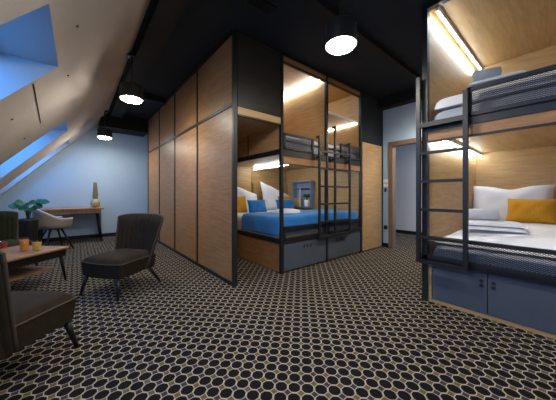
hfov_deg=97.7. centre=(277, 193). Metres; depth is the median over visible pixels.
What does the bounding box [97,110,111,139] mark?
ceiling lamp
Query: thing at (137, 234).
slipper chair
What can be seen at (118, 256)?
seat cushion
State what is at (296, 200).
storage box
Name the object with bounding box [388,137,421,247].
door frame
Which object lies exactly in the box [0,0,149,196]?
sloped ceiling
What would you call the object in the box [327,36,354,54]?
diffuser
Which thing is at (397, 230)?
baseboard
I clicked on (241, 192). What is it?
pillow
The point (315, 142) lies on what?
duvet
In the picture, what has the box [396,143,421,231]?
wall
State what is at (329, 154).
mattress
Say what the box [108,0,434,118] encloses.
ceiling
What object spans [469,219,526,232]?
towel
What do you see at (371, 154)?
wall panel
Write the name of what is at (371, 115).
wall
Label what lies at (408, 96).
trim
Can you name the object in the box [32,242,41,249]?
drinking glass
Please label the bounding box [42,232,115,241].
baseboard
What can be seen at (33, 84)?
cord
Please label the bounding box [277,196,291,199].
cushion
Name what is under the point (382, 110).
trim
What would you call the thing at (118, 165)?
wall
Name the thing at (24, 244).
drinking glass
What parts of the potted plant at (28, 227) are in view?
pot, stem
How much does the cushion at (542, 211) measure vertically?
0.283 m
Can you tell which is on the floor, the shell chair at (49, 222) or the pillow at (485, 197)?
the shell chair at (49, 222)
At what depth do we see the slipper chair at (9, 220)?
3.61 m
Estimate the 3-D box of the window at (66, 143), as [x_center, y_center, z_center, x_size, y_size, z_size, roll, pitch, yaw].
[-5.043,-0.546,5.004,1.133,1.252,0.580,0,0,-40]
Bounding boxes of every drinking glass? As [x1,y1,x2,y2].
[0,242,7,247]
[19,239,28,250]
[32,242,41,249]
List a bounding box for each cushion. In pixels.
[11,290,74,324]
[82,248,154,264]
[237,196,247,211]
[247,200,266,212]
[276,199,293,208]
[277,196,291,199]
[506,199,555,224]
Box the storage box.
[294,198,302,205]
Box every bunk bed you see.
[237,32,361,274]
[416,0,555,338]
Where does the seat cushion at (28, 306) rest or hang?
on the slipper chair at (26, 317)
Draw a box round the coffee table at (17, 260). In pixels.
[0,245,68,281]
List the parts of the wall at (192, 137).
rail, panel, panel, post, rail, rail, rail, panel, panel, post, rail, rail, rail, panel, panel, post, rail, rail, rail, panel, panel, post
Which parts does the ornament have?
crown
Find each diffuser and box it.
[98,136,110,139]
[121,96,141,103]
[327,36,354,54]
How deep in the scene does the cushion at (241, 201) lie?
4.63 m
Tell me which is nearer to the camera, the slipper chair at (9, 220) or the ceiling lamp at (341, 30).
the ceiling lamp at (341, 30)
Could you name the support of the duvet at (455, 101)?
on the mattress at (457, 111)
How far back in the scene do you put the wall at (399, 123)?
4.85 m
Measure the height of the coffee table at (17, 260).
0.422 m
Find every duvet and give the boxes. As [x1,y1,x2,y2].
[237,209,298,219]
[286,136,321,146]
[328,144,355,153]
[433,70,555,112]
[437,223,555,257]
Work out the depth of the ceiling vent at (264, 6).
2.46 m
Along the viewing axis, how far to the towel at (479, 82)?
2.31 m
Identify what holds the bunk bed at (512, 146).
on the floor
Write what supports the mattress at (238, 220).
on the bunk bed at (279, 96)
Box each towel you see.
[272,208,299,213]
[467,70,526,87]
[469,209,499,220]
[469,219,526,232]
[471,66,501,82]
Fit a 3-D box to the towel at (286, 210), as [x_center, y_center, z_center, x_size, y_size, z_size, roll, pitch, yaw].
[0.143,0.282,4.141,0.400,0.065,0.300,0,0,-40]
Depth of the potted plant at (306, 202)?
5.37 m
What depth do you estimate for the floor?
1.75 m
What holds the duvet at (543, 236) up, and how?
on the mattress at (496, 255)
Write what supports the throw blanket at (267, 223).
on the duvet at (239, 214)
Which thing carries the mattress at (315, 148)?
on the bunk bed at (279, 96)
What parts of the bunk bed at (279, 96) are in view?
panel, head panel, rail, rail, dark panel, aisle rail, aisle rail, panel, head panel, headboard, post, guard frame, drawer, guard frame, rail, header rail, header rail, panel, post, drawer, guard frame, rail, guard frame, post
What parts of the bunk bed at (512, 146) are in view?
post, trim, header rail, panel, drawer, guard frame, rail, trim, guard frame, panel, panel, drawer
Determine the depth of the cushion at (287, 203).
5.10 m
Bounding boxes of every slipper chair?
[0,211,37,265]
[0,251,78,359]
[79,213,163,301]
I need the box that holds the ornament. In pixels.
[90,182,99,207]
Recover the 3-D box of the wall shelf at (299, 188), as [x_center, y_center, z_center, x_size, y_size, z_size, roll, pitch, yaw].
[0.572,0.005,5.521,0.140,0.590,0.580,0,0,-40]
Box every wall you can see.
[0,124,147,237]
[148,30,236,286]
[362,92,381,146]
[383,100,421,242]
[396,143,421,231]
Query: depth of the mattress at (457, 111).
2.14 m
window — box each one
[0,4,57,99]
[0,120,67,178]
[0,140,69,194]
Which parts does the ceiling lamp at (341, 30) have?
rod, lamp shade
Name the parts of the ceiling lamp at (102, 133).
lamp shade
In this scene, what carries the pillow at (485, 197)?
on the duvet at (543, 236)
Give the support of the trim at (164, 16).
attached to the sloped ceiling at (93, 54)
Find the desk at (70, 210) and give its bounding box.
[38,207,103,241]
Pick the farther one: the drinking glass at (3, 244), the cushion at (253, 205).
the cushion at (253, 205)
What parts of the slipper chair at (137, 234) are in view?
leg, seat frame, leg, leg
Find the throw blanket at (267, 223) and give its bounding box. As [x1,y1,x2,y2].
[241,209,356,236]
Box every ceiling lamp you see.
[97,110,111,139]
[120,53,142,103]
[325,0,356,54]
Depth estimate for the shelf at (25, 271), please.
2.81 m
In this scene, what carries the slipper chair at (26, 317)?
on the floor
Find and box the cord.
[33,84,40,122]
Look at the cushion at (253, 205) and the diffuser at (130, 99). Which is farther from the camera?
the cushion at (253, 205)
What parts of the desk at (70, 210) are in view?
drawer, leg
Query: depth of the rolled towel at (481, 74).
2.40 m
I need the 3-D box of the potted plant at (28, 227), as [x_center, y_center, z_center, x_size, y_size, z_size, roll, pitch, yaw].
[-4.215,0.583,4.167,0.494,0.994,0.319,0,0,-21]
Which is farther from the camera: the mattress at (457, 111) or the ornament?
the ornament
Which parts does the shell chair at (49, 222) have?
leg, leg, leg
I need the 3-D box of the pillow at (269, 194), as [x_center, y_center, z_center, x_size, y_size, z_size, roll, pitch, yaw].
[-0.033,0.043,5.500,0.780,0.645,0.286,0,0,-40]
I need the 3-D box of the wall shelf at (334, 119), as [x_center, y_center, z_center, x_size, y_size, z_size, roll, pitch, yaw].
[0.758,-1.327,4.669,0.940,0.045,1.170,0,0,-40]
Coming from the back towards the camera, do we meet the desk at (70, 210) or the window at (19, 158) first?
the desk at (70, 210)
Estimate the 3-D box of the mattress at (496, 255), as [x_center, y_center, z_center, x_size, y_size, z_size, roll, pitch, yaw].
[2.748,0.584,2.497,1.892,0.188,1.485,0,0,-40]
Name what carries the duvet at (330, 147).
on the mattress at (329, 154)
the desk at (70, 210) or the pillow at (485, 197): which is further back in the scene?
the desk at (70, 210)
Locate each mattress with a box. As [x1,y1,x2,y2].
[237,219,352,238]
[286,143,321,154]
[328,150,353,157]
[433,243,555,275]
[434,85,555,119]
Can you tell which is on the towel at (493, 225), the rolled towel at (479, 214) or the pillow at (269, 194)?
the rolled towel at (479, 214)
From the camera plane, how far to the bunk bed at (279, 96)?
3.87 m
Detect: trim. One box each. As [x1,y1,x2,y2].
[99,112,147,136]
[110,0,189,117]
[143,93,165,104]
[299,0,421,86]
[378,87,421,110]
[382,110,382,245]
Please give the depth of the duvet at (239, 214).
4.48 m
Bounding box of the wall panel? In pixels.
[362,142,381,251]
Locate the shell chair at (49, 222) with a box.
[32,209,73,248]
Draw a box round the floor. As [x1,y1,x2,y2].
[0,233,555,399]
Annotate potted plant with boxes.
[8,199,49,241]
[303,194,309,206]
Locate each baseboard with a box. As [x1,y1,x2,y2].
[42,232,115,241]
[396,229,421,234]
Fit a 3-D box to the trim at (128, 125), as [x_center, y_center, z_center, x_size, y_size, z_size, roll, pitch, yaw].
[-3.912,-1.750,6.173,1.000,0.340,0.600,0,0,-40]
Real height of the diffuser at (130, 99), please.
0.026 m
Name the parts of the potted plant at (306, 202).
pot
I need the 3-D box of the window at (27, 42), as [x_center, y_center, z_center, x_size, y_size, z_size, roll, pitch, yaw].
[-2.127,-0.546,1.478,1.133,1.252,0.950,0,0,-40]
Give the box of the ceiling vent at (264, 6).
[242,0,276,15]
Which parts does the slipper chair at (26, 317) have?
seat frame, leg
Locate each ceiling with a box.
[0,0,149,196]
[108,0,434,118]
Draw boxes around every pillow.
[237,187,256,210]
[260,181,288,210]
[471,184,554,223]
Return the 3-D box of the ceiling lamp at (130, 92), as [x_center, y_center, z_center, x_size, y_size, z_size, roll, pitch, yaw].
[-1.983,-1.570,3.291,0.274,0.620,0.274,0,0,-40]
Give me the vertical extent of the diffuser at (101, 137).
0.026 m
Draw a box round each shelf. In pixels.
[8,266,54,281]
[292,181,314,207]
[328,111,357,130]
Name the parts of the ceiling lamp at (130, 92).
lamp shade, rod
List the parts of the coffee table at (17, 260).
leg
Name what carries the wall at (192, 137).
on the floor

